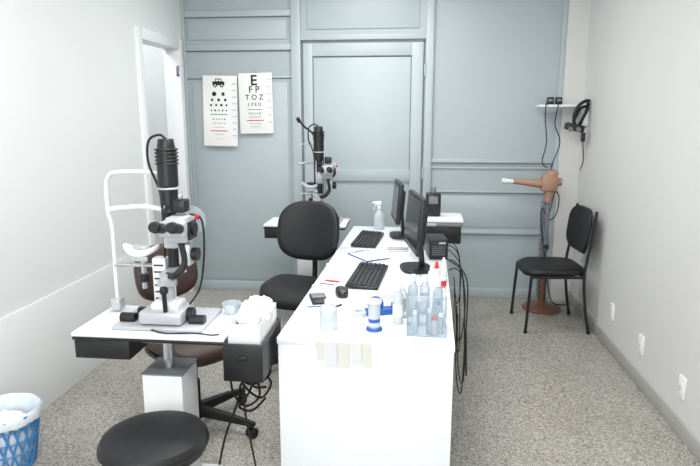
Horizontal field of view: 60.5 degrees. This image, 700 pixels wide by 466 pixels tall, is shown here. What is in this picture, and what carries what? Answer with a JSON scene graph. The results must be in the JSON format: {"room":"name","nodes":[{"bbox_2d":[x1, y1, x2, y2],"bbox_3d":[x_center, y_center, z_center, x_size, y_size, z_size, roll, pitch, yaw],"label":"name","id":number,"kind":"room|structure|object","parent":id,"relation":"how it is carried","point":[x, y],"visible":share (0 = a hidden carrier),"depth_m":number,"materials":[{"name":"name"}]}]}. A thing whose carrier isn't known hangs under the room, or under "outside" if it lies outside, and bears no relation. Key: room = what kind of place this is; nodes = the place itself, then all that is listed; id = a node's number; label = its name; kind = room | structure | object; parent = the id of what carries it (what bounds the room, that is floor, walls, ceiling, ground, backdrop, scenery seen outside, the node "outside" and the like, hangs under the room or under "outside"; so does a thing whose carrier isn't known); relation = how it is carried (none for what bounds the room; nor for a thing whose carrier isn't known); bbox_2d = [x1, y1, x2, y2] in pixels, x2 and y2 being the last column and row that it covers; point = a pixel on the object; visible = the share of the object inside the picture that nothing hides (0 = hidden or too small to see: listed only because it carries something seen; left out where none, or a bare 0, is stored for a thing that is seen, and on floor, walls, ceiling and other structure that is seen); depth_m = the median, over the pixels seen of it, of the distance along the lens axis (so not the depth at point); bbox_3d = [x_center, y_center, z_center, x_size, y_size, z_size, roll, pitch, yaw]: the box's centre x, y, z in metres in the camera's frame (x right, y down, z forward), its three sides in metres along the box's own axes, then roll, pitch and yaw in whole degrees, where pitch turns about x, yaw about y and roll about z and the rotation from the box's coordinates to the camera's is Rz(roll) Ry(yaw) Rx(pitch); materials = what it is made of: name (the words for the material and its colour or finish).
{"room":"examination room","nodes":[
{"label":"examination room","id":0,"kind":"room"},
{"bbox_2d":[0,0,181,318],"bbox_3d":[-1.859,-0.223,2.011,0.120,2.850,6.820,1,11,6],"label":"wall","id":1,"kind":"structure","parent":0,"point":[70,108],"depth_m":3.48,"materials":[{"name":"white paint"}]},
{"bbox_2d":[0,255,152,410],"bbox_3d":[-1.843,0.967,1.770,0.012,0.610,5.890,1,11,6],"label":"wainscot","id":2,"kind":"structure","parent":1,"relation":"attached to","point":[38,357],"depth_m":3.39,"materials":[{"name":"white paint"}]},
{"bbox_2d":[134,26,194,301],"bbox_3d":[-1.547,-0.478,4.920,0.145,2.210,0.860,1,11,6],"label":"door frame","id":3,"kind":"structure","parent":1,"relation":"attached to","point":[174,84],"depth_m":5.09,"materials":[{"name":"white paint"}]},
{"bbox_2d":[176,66,179,75],"bbox_3d":[-1.458,-1.374,5.088,0.030,0.090,0.004,1,11,6],"label":"strike plate","id":4,"kind":"object","parent":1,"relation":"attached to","point":[177,67],"visible":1,"depth_m":5.09,"materials":[{"name":"metal"}]},
{"bbox_2d":[143,44,167,243],"bbox_3d":[-2.263,-0.915,5.474,1.540,2.850,0.080,1,11,6],"label":"wall corridor end","id":5,"kind":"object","parent":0,"point":[153,56],"depth_m":5.33,"materials":[{"name":"grey paint"}]},
{"bbox_2d":[32,288,699,465],"bbox_3d":[-0.870,1.224,2.194,5.070,0.060,7.020,1,11,6],"label":"floor","id":6,"kind":"structure","parent":0,"point":[551,394],"depth_m":3.36,"materials":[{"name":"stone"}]},
{"bbox_2d":[0,393,42,465],"bbox_3d":[-1.578,0.934,2.765,0.313,0.284,0.312,1,11,6],"label":"basket","id":7,"kind":"object","parent":6,"relation":"on","point":[20,413],"visible":1,"depth_m":2.72,"materials":[{"name":"blue plastic"}]},
{"bbox_2d":[96,410,208,465],"bbox_3d":[-0.691,0.947,2.124,0.521,0.511,0.506,1,11,6],"label":"stool","id":8,"kind":"object","parent":6,"relation":"on","point":[164,437],"visible":1,"depth_m":2.04,"materials":[{"name":"black leather"}]},
{"bbox_2d":[71,305,239,465],"bbox_3d":[-0.747,0.733,2.508,0.600,0.780,0.360,1,11,6],"label":"table","id":9,"kind":"object","parent":6,"relation":"on","point":[170,382],"visible":0.62,"depth_m":2.38,"materials":[{"name":"white laminate"}]},
{"bbox_2d":[104,134,222,332],"bbox_3d":[-0.785,-0.007,2.324,0.478,0.739,0.342,2,11,9],"label":"lamp","id":10,"kind":"object","parent":9,"relation":"on","point":[169,312],"visible":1,"depth_m":2.35,"materials":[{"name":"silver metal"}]},
{"bbox_2d":[151,329,271,465],"bbox_3d":[-0.487,0.738,2.436,0.444,0.788,0.357,5,12,22],"label":"power cable","id":11,"kind":"object","parent":9,"relation":"hanging from","point":[242,402],"visible":0.73,"depth_m":2.49,"materials":[{"name":"black rubber"}]},
{"bbox_2d":[222,300,240,313],"bbox_3d":[-0.492,0.312,2.504,0.080,0.045,0.080,1,11,6],"label":"bowl","id":12,"kind":"object","parent":9,"relation":"on","point":[225,307],"visible":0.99,"depth_m":2.49,"materials":[{"name":"white ceramic"}]},
{"bbox_2d":[222,318,280,382],"bbox_3d":[-0.377,0.449,2.347,0.150,0.145,0.320,1,11,6],"label":"drawer","id":13,"kind":"object","parent":9,"relation":"attached to","point":[241,362],"visible":0.81,"depth_m":2.20,"materials":[{"name":"black plastic"}]},
{"bbox_2d":[227,295,276,344],"bbox_3d":[-0.369,0.375,2.346,0.132,0.264,0.286,1,11,6],"label":"tissue box","id":14,"kind":"object","parent":13,"relation":"on","point":[256,317],"visible":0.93,"depth_m":2.26,"materials":[{"name":"white cardboard"}]},
{"bbox_2d":[134,243,258,438],"bbox_3d":[-0.800,0.544,3.062,0.682,0.934,0.677,11,16,43],"label":"office chair","id":15,"kind":"object","parent":6,"relation":"on","point":[206,355],"visible":0.27,"depth_m":3.02,"materials":[{"name":"brown leather"}]},
{"bbox_2d":[259,201,339,364],"bbox_3d":[-0.313,0.343,3.802,0.614,1.037,0.598,3,12,16],"label":"office chair","id":16,"kind":"object","parent":6,"relation":"on","point":[306,230],"visible":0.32,"depth_m":3.88,"materials":[{"name":"black leather"}]},
{"bbox_2d":[263,217,349,275],"bbox_3d":[-0.324,0.291,4.717,0.620,0.780,0.360,1,11,6],"label":"table","id":17,"kind":"object","parent":6,"relation":"on","point":[304,267],"visible":0.12,"depth_m":4.61,"materials":[{"name":"white laminate"}]},
{"bbox_2d":[296,117,342,223],"bbox_3d":[-0.247,-0.474,4.534,0.360,0.790,0.349,1,11,6],"label":"lamp","id":18,"kind":"object","parent":17,"relation":"on","point":[325,173],"visible":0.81,"depth_m":4.59,"materials":[{"name":"silver metal"}]},
{"bbox_2d":[277,226,454,465],"bbox_3d":[0.209,0.552,3.490,0.680,0.750,2.364,1,11,7],"label":"desk","id":19,"kind":"object","parent":6,"relation":"on","point":[397,411],"depth_m":2.34,"materials":[{"name":"white laminate"}]},
{"bbox_2d":[307,305,320,314],"bbox_3d":[-0.140,0.331,2.604,0.091,0.027,0.050,-2,12,-11],"label":"paper sheet","id":20,"kind":"object","parent":19,"relation":"on","point":[311,309],"visible":0.52,"depth_m":2.58,"materials":[{"name":"white paper"}]},
{"bbox_2d":[309,293,326,304],"bbox_3d":[-0.144,0.303,2.763,0.075,0.020,0.150,-2,12,-11],"label":"handset","id":21,"kind":"object","parent":19,"relation":"on","point":[316,298],"visible":0.84,"depth_m":2.74,"materials":[{"name":"black plastic"}]},
{"bbox_2d":[319,292,337,330],"bbox_3d":[-0.086,0.309,2.399,0.074,0.152,0.074,1,11,6],"label":"squeeze bottle","id":22,"kind":"object","parent":19,"relation":"on","point":[328,312],"visible":1,"depth_m":2.38,"materials":[{"name":"plastic"}]},
{"bbox_2d":[311,278,347,287],"bbox_3d":[-0.102,0.253,3.056,0.130,0.003,0.160,5,12,23],"label":"paper sheet","id":23,"kind":"object","parent":19,"relation":"on","point":[325,282],"visible":0.98,"depth_m":3.04,"materials":[{"name":"white paper"}]},
{"bbox_2d":[325,263,345,272],"bbox_3d":[-0.081,0.195,3.349,0.110,0.003,0.220,0,11,0],"label":"paper sheet","id":24,"kind":"object","parent":19,"relation":"on","point":[330,267],"visible":1,"depth_m":3.34,"materials":[{"name":"white paper"}]},
{"bbox_2d":[335,285,347,298],"bbox_3d":[-0.039,0.278,2.849,0.060,0.044,0.105,-2,12,-11],"label":"computer mouse","id":25,"kind":"object","parent":19,"relation":"on","point":[341,292],"visible":1,"depth_m":2.81,"materials":[{"name":"black plastic"}]},
{"bbox_2d":[337,247,349,253],"bbox_3d":[-0.040,0.109,3.779,0.070,0.003,0.200,1,11,3],"label":"paper sheet","id":26,"kind":"object","parent":19,"relation":"on","point":[342,250],"visible":1,"depth_m":3.77,"materials":[{"name":"white paper"}]},
{"bbox_2d":[350,308,366,317],"bbox_3d":[0.036,0.343,2.567,0.072,0.020,0.072,1,11,6],"label":"tape roll","id":27,"kind":"object","parent":19,"relation":"on","point":[357,312],"visible":1,"depth_m":2.54,"materials":[{"name":"plastic"}]},
{"bbox_2d":[345,262,387,289],"bbox_3d":[0.095,0.220,3.161,0.165,0.028,0.460,2,11,10],"label":"keyboard","id":28,"kind":"object","parent":19,"relation":"on","point":[367,275],"visible":1,"depth_m":3.10,"materials":[{"name":"black plastic"}]},
{"bbox_2d":[350,230,383,247],"bbox_3d":[0.123,0.037,4.075,0.165,0.028,0.460,2,11,10],"label":"keyboard","id":29,"kind":"object","parent":19,"relation":"on","point":[370,239],"visible":1,"depth_m":4.01,"materials":[{"name":"black plastic"}]},
{"bbox_2d":[347,250,389,261],"bbox_3d":[0.109,0.134,3.624,0.160,0.012,0.240,-6,13,-28],"label":"clipboard","id":30,"kind":"object","parent":19,"relation":"on","point":[368,255],"visible":1,"depth_m":3.62,"materials":[{"name":"white paper"}]},
{"bbox_2d":[366,298,382,332],"bbox_3d":[0.097,0.325,2.387,0.068,0.126,0.068,1,11,6],"label":"dispenser","id":31,"kind":"object","parent":19,"relation":"on","point":[373,326],"visible":1,"depth_m":2.37,"materials":[{"name":"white plastic"}]},
{"bbox_2d":[372,201,383,229],"bbox_3d":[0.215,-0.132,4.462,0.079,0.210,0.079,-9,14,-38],"label":"spray bottle","id":32,"kind":"object","parent":19,"relation":"on","point":[378,216],"visible":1,"depth_m":4.44,"materials":[{"name":"plastic"}]},
{"bbox_2d":[364,296,392,315],"bbox_3d":[0.129,0.310,2.581,0.130,0.078,0.050,-3,12,-14],"label":"tape dispenser","id":33,"kind":"object","parent":19,"relation":"on","point":[384,310],"visible":0.33,"depth_m":2.57,"materials":[{"name":"blue plastic"}]},
{"bbox_2d":[373,293,393,302],"bbox_3d":[0.173,0.302,2.810,0.100,0.003,0.130,-3,12,-14],"label":"paper sheet","id":34,"kind":"object","parent":19,"relation":"on","point":[386,297],"visible":0.54,"depth_m":2.82,"materials":[{"name":"white paper"}]},
{"bbox_2d":[389,179,405,238],"bbox_3d":[0.338,-0.165,4.177,0.120,0.385,0.380,0,11,-1],"label":"computer monitor","id":35,"kind":"object","parent":19,"relation":"on","point":[399,194],"visible":0.91,"depth_m":4.08,"materials":[{"name":"black plastic"}]},
{"bbox_2d":[387,241,407,250],"bbox_3d":[0.301,0.085,3.820,0.130,0.032,0.140,1,11,3],"label":"document tray","id":36,"kind":"object","parent":19,"relation":"on","point":[391,246],"visible":0.86,"depth_m":3.77,"materials":[{"name":"white plastic"}]},
{"bbox_2d":[387,247,407,248],"bbox_3d":[0.301,0.085,3.820,0.130,0.008,0.140,1,11,3],"label":"shelf","id":37,"kind":"object","parent":36,"relation":"attached to","point":[387,247],"depth_m":3.75,"materials":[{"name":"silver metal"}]},
{"bbox_2d":[387,249,407,250],"bbox_3d":[0.301,0.097,3.822,0.130,0.008,0.140,1,11,3],"label":"shelf","id":38,"kind":"object","parent":36,"relation":"attached to","point":[387,249],"depth_m":3.76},
{"bbox_2d":[392,283,403,324],"bbox_3d":[0.197,0.289,2.457,0.045,0.170,0.045,1,11,6],"label":"plastic bottle","id":39,"kind":"object","parent":19,"relation":"on","point":[398,297],"visible":1,"depth_m":2.44,"materials":[{"name":"white plastic"}]},
{"bbox_2d":[401,282,406,317],"bbox_3d":[0.220,0.283,2.535,0.045,0.150,0.045,1,11,6],"label":"plastic bottle","id":40,"kind":"object","parent":19,"relation":"on","point":[402,283],"visible":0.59,"depth_m":2.52,"materials":[{"name":"white plastic"}]},
{"bbox_2d":[405,250,417,257],"bbox_3d":[0.396,0.130,3.675,0.100,0.003,0.200,2,12,11],"label":"paper sheet","id":41,"kind":"object","parent":19,"relation":"on","point":[410,254],"visible":0.51,"depth_m":3.64,"materials":[{"name":"white paper"}]},
{"bbox_2d":[408,274,417,315],"bbox_3d":[0.268,0.264,2.557,0.045,0.180,0.045,1,11,6],"label":"plastic bottle","id":42,"kind":"object","parent":19,"relation":"on","point":[413,290],"visible":0.84,"depth_m":2.54,"materials":[{"name":"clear plastic"}]},
{"bbox_2d":[400,189,429,273],"bbox_3d":[0.364,-0.004,3.284,0.170,0.420,0.420,-1,11,-4],"label":"computer monitor","id":43,"kind":"object","parent":19,"relation":"on","point":[417,210],"visible":0.94,"depth_m":3.22,"materials":[{"name":"black plastic"}]},
{"bbox_2d":[419,275,429,314],"bbox_3d":[0.321,0.264,2.582,0.045,0.170,0.045,1,11,6],"label":"plastic bottle","id":44,"kind":"object","parent":19,"relation":"on","point":[422,301],"visible":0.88,"depth_m":2.57,"materials":[{"name":"white"}]},
{"bbox_2d":[406,285,446,337],"bbox_3d":[0.304,0.309,2.377,0.153,0.161,0.153,2,11,8],"label":"acrylic organizer","id":45,"kind":"object","parent":19,"relation":"on","point":[433,328],"visible":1,"depth_m":2.35,"materials":[{"name":"white"}]},
{"bbox_2d":[428,264,433,283],"bbox_3d":[0.415,0.207,3.042,0.039,0.100,0.039,1,11,6],"label":"dropper bottle","id":46,"kind":"object","parent":19,"relation":"on","point":[430,272],"visible":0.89,"depth_m":3.03,"materials":[{"name":"white plastic"}]},
{"bbox_2d":[432,261,439,284],"bbox_3d":[0.436,0.202,3.018,0.039,0.120,0.039,1,11,6],"label":"dropper bottle","id":47,"kind":"object","parent":19,"relation":"on","point":[436,272],"visible":0.88,"depth_m":3.00,"materials":[{"name":"white plastic"}]},
{"bbox_2d":[425,233,447,258],"bbox_3d":[0.523,0.080,3.630,0.110,0.120,0.202,0,11,0],"label":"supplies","id":48,"kind":"object","parent":19,"relation":"on","point":[436,243],"visible":0.95,"depth_m":3.54,"materials":[{"name":"black plastic"}]},
{"bbox_2d":[432,280,442,317],"bbox_3d":[0.371,0.278,2.538,0.045,0.160,0.045,1,11,6],"label":"plastic bottle","id":49,"kind":"object","parent":19,"relation":"on","point":[437,292],"visible":0.73,"depth_m":2.52,"materials":[{"name":"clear plastic"}]},
{"bbox_2d":[439,271,446,289],"bbox_3d":[0.455,0.231,2.950,0.039,0.090,0.039,1,11,6],"label":"dropper bottle","id":50,"kind":"object","parent":19,"relation":"on","point":[442,277],"visible":0.88,"depth_m":2.94,"materials":[{"name":"white plastic"}]},
{"bbox_2d":[440,257,446,281],"bbox_3d":[0.478,0.188,3.062,0.039,0.130,0.039,1,11,6],"label":"dropper bottle","id":51,"kind":"object","parent":19,"relation":"on","point":[443,267],"visible":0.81,"depth_m":3.05,"materials":[{"name":"white plastic"}]},
{"bbox_2d":[445,237,467,393],"bbox_3d":[0.606,0.496,3.468,0.121,0.778,1.304,1,11,6],"label":"cable bundle","id":52,"kind":"object","parent":19,"relation":"hanging from","point":[464,372],"visible":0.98,"depth_m":3.34,"materials":[{"name":"black rubber"}]},
{"bbox_2d":[502,169,565,314],"bbox_3d":[1.522,0.054,4.934,0.540,1.160,0.316,6,13,27],"label":"lamp stand","id":53,"kind":"object","parent":6,"relation":"on","point":[549,182],"visible":0.88,"depth_m":4.85,"materials":[{"name":"brown metal"}]},
{"bbox_2d":[510,203,598,333],"bbox_3d":[1.537,0.252,4.572,0.488,0.914,0.472,0,11,2],"label":"chair","id":54,"kind":"object","parent":6,"relation":"on","point":[580,219],"visible":1,"depth_m":4.44,"materials":[{"name":"black leather"}]},
{"bbox_2d":[184,0,590,300],"bbox_3d":[0.205,-0.858,5.185,3.430,2.850,0.150,1,11,6],"label":"wall","id":55,"kind":"structure","parent":0,"point":[495,61],"depth_m":5.02,"materials":[{"name":"grey paint"}]},
{"bbox_2d":[180,0,197,287],"bbox_3d":[-1.430,-0.884,5.316,0.030,2.850,0.026,1,11,6],"label":"post","id":56,"kind":"object","parent":55,"relation":"attached to","point":[183,34],"visible":0.8,"depth_m":5.26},
{"bbox_2d":[202,72,237,146],"bbox_3d":[-1.130,-1.074,5.237,0.316,0.639,0.034,1,11,6],"label":"chart","id":57,"kind":"object","parent":55,"relation":"attached to","point":[220,119],"visible":1,"depth_m":5.23,"materials":[{"name":"paper"}]},
{"bbox_2d":[197,280,263,289],"bbox_3d":[-0.955,0.484,5.538,0.925,0.080,0.026,1,11,6],"label":"rail","id":58,"kind":"object","parent":55,"relation":"attached to","point":[206,284],"visible":0.5,"depth_m":5.54,"materials":[{"name":"grey paint"}]},
{"bbox_2d":[188,20,285,39],"bbox_3d":[-0.962,-1.726,5.106,0.850,0.155,0.010,1,11,6],"label":"panel","id":59,"kind":"object","parent":55,"relation":"attached to","point":[240,29],"visible":1,"depth_m":5.10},
{"bbox_2d":[184,9,289,17],"bbox_3d":[-0.955,-1.855,5.071,0.925,0.050,0.026,1,11,6],"label":"rail","id":60,"kind":"object","parent":55,"relation":"attached to","point":[280,12],"visible":1,"depth_m":5.06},
{"bbox_2d":[185,16,289,18],"bbox_3d":[-0.954,-1.828,5.087,0.925,0.008,0.004,1,11,6],"label":"gap","id":61,"kind":"object","parent":55,"relation":"attached to","point":[258,16],"visible":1,"depth_m":5.09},
{"bbox_2d":[185,44,290,50],"bbox_3d":[-0.955,-1.585,5.125,0.925,0.050,0.026,1,11,6],"label":"rail","id":62,"kind":"object","parent":55,"relation":"attached to","point":[220,47],"visible":1,"depth_m":5.11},
{"bbox_2d":[186,50,290,51],"bbox_3d":[-0.954,-1.559,5.141,0.925,0.008,0.004,1,11,6],"label":"gap","id":63,"kind":"object","parent":55,"relation":"attached to","point":[247,50],"visible":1,"depth_m":5.14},
{"bbox_2d":[187,76,291,78],"bbox_3d":[-0.954,-1.346,5.179,0.925,0.020,0.014,1,11,6],"label":"rail","id":64,"kind":"object","parent":55,"relation":"attached to","point":[188,77],"visible":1,"depth_m":5.21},
{"bbox_2d":[192,82,290,279],"bbox_3d":[-0.957,-0.439,5.363,0.840,1.760,0.008,1,11,6],"label":"panel","id":65,"kind":"object","parent":55,"relation":"attached to","point":[243,187],"visible":0.6,"depth_m":5.38,"materials":[{"name":"grey paint"}]},
{"bbox_2d":[238,70,273,133],"bbox_3d":[-0.812,-1.131,5.192,0.304,0.549,0.033,1,11,6],"label":"chart","id":66,"kind":"object","parent":55,"relation":"attached to","point":[255,88],"visible":1,"depth_m":5.18,"materials":[{"name":"paper"}]},
{"bbox_2d":[290,0,302,274],"bbox_3d":[-0.456,-0.862,5.209,0.080,2.850,0.040,1,11,6],"label":"post","id":67,"kind":"object","parent":55,"relation":"attached to","point":[295,13],"visible":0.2,"depth_m":5.13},
{"bbox_2d":[302,43,304,200],"bbox_3d":[-0.402,-0.545,5.279,0.010,2.180,0.014,1,11,6],"label":"gap","id":68,"kind":"object","parent":55,"relation":"attached to","point":[302,43],"visible":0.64,"depth_m":5.17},
{"bbox_2d":[303,43,313,200],"bbox_3d":[-0.356,-0.540,5.266,0.080,2.155,0.032,1,11,6],"label":"stile","id":69,"kind":"object","parent":55,"relation":"attached to","point":[307,47],"visible":0.54,"depth_m":5.14,"materials":[{"name":"grey paint"}]},
{"bbox_2d":[313,56,313,129],"bbox_3d":[-0.311,-1.029,5.173,0.008,0.950,0.014,1,11,6],"label":"bead","id":70,"kind":"object","parent":55,"relation":"attached to","point":[313,56],"visible":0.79,"depth_m":5.13},
{"bbox_2d":[312,42,411,55],"bbox_3d":[0.099,-1.536,5.019,0.835,0.105,0.032,1,11,6],"label":"rail","id":71,"kind":"object","parent":55,"relation":"attached to","point":[379,48],"visible":1,"depth_m":5.00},
{"bbox_2d":[315,169,409,181],"bbox_3d":[0.099,-0.504,5.225,0.835,0.100,0.032,1,11,6],"label":"rail","id":72,"kind":"object","parent":55,"relation":"attached to","point":[341,174],"visible":0.73,"depth_m":5.20,"materials":[{"name":"grey paint"}]},
{"bbox_2d":[300,33,425,40],"bbox_3d":[0.106,-1.633,4.996,1.050,0.045,0.036,1,11,6],"label":"rail","id":73,"kind":"object","parent":55,"relation":"attached to","point":[388,36],"visible":1,"depth_m":4.98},
{"bbox_2d":[302,41,423,42],"bbox_3d":[0.107,-1.596,5.015,1.034,0.010,0.014,1,11,6],"label":"gap","id":74,"kind":"object","parent":55,"relation":"attached to","point":[353,41],"visible":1,"depth_m":5.01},
{"bbox_2d":[314,42,423,270],"bbox_3d":[0.107,-0.532,5.229,1.030,2.175,0.012,1,11,6],"label":"leaf","id":75,"kind":"object","parent":55,"relation":"attached to","point":[362,104],"visible":0.56,"depth_m":5.14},
{"bbox_2d":[314,55,410,56],"bbox_3d":[0.100,-1.482,5.039,0.819,0.008,0.014,1,11,6],"label":"bead","id":76,"kind":"object","parent":75,"relation":"attached to","point":[408,55],"visible":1,"depth_m":5.03},
{"bbox_2d":[409,55,411,169],"bbox_3d":[0.511,-1.012,5.089,0.008,0.950,0.014,1,11,6],"label":"bead","id":77,"kind":"object","parent":55,"relation":"attached to","point":[411,55],"visible":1,"depth_m":5.08},
{"bbox_2d":[409,42,423,193],"bbox_3d":[0.561,-0.521,5.172,0.095,2.155,0.032,1,11,6],"label":"stile","id":78,"kind":"object","parent":55,"relation":"attached to","point":[417,47],"visible":0.56,"depth_m":5.06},
{"bbox_2d":[420,40,424,195],"bbox_3d":[0.617,-0.524,5.175,0.010,2.180,0.014,1,11,6],"label":"gap","id":79,"kind":"object","parent":55,"relation":"attached to","point":[424,40],"visible":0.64,"depth_m":5.08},
{"bbox_2d":[422,0,434,198],"bbox_3d":[0.660,-0.839,5.093,0.065,2.850,0.040,1,11,6],"label":"post","id":80,"kind":"object","parent":55,"relation":"attached to","point":[430,26],"visible":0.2,"depth_m":5.01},
{"bbox_2d":[430,190,543,193],"bbox_3d":[1.201,-0.352,5.144,1.020,0.015,0.018,1,11,6],"label":"rail","id":81,"kind":"object","parent":55,"relation":"attached to","point":[430,190],"visible":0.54,"depth_m":5.14,"materials":[{"name":"grey paint"}]},
{"bbox_2d":[440,192,536,193],"bbox_3d":[1.202,-0.342,5.153,1.020,0.008,0.004,1,11,6],"label":"gap","id":82,"kind":"object","parent":55,"relation":"attached to","point":[440,192],"visible":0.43,"depth_m":5.15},
{"bbox_2d":[431,166,552,168],"bbox_3d":[1.201,-0.554,5.106,1.020,0.015,0.014,1,11,6],"label":"rail","id":83,"kind":"object","parent":55,"relation":"attached to","point":[431,166],"visible":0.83,"depth_m":5.10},
{"bbox_2d":[431,159,553,163],"bbox_3d":[1.201,-0.609,5.089,1.020,0.030,0.026,1,11,6],"label":"rail","id":84,"kind":"object","parent":55,"relation":"attached to","point":[432,160],"visible":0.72,"depth_m":5.08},
{"bbox_2d":[441,195,545,227],"bbox_3d":[1.202,-0.184,5.183,0.940,0.270,0.008,1,11,6],"label":"panel","id":85,"kind":"object","parent":55,"relation":"attached to","point":[476,211],"visible":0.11,"depth_m":5.17,"materials":[{"name":"grey paint"}]},
{"bbox_2d":[449,287,537,298],"bbox_3d":[1.201,0.529,5.316,1.020,0.080,0.026,1,11,6],"label":"baseboard","id":86,"kind":"structure","parent":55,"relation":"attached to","point":[472,292],"depth_m":5.30,"materials":[{"name":"grey paint"}]},
{"bbox_2d":[452,163,541,163],"bbox_3d":[1.202,-0.593,5.103,1.020,0.008,0.004,1,11,6],"label":"gap","id":87,"kind":"object","parent":55,"relation":"attached to","point":[452,163],"visible":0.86,"depth_m":5.10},
{"bbox_2d":[461,230,548,234],"bbox_3d":[1.201,-0.006,5.209,1.020,0.030,0.026,1,11,6],"label":"rail","id":88,"kind":"object","parent":55,"relation":"attached to","point":[462,231],"visible":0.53,"depth_m":5.18,"materials":[{"name":"grey paint"}]},
{"bbox_2d":[477,234,539,235],"bbox_3d":[1.202,0.011,5.224,1.020,0.008,0.004,1,11,6],"label":"gap","id":89,"kind":"object","parent":55,"relation":"attached to","point":[477,234],"visible":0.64,"depth_m":5.21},
{"bbox_2d":[542,97,562,211],"bbox_3d":[1.619,-0.633,4.847,0.133,0.910,0.192,3,12,16],"label":"charger","id":90,"kind":"object","parent":55,"relation":"attached to","point":[550,100],"visible":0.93,"depth_m":4.79,"materials":[{"name":"black plastic"}]},
{"bbox_2d":[545,0,568,298],"bbox_3d":[1.725,-0.819,4.991,0.035,2.850,0.026,1,11,6],"label":"end post","id":91,"kind":"object","parent":55,"relation":"attached to","point":[566,2],"visible":0.66,"depth_m":4.95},
{"bbox_2d":[425,213,463,243],"bbox_3d":[0.603,-0.035,4.088,0.315,0.164,0.297,1,11,7],"label":"printer","id":92,"kind":"object","parent":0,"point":[448,224],"visible":0.51,"depth_m":3.95,"materials":[{"name":"black plastic"}]},
{"bbox_2d":[426,187,440,215],"bbox_3d":[0.564,-0.215,4.058,0.100,0.192,0.073,1,11,6],"label":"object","id":93,"kind":"object","parent":92,"relation":"on","point":[433,197],"visible":0.96,"depth_m":4.03,"materials":[{"name":"black plastic"}]},
{"bbox_2d":[570,0,699,440],"bbox_3d":[1.601,-0.152,1.654,0.100,2.850,7.020,1,11,6],"label":"wall","id":94,"kind":"structure","parent":0,"point":[640,170],"depth_m":3.52,"materials":[{"name":"grey paint"}]},
{"bbox_2d":[535,105,588,125],"bbox_3d":[1.701,-0.947,4.827,0.384,0.166,0.200,1,11,6],"label":"wall shelf","id":95,"kind":"object","parent":94,"relation":"attached to","point":[585,123],"depth_m":4.74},
{"bbox_2d":[564,99,590,170],"bbox_3d":[1.781,-0.763,4.691,0.212,0.556,0.122,-1,11,-7],"label":"headset","id":96,"kind":"object","parent":94,"relation":"hanging from","point":[573,126],"visible":1,"depth_m":4.65,"materials":[{"name":"black plastic"}]},
{"bbox_2d":[609,302,614,321],"bbox_3d":[1.780,0.536,4.079,0.014,0.115,0.072,1,11,6],"label":"wall outlet","id":97,"kind":"object","parent":94,"relation":"attached to","point":[612,306],"visible":1,"depth_m":4.06,"materials":[{"name":"white plastic"}]},
{"bbox_2d":[568,291,699,462],"bbox_3d":[1.542,1.207,1.906,0.014,0.085,6.770,1,11,6],"label":"baseboard","id":98,"kind":"structure","parent":94,"relation":"attached to","point":[683,432],"depth_m":3.46,"materials":[{"name":"paint"}]},
{"bbox_2d":[637,333,644,355],"bbox_3d":[1.723,0.661,3.557,0.014,0.115,0.072,1,11,6],"label":"wall outlet","id":99,"kind":"object","parent":94,"relation":"attached to","point":[641,340],"visible":1,"depth_m":3.54,"materials":[{"name":"white plastic"}]},
{"bbox_2d":[677,374,686,400],"bbox_3d":[1.665,0.775,3.011,0.014,0.115,0.072,1,11,6],"label":"wall outlet","id":100,"kind":"object","parent":94,"relation":"attached to","point":[682,384],"visible":1,"depth_m":3.00,"materials":[{"name":"white plastic"}]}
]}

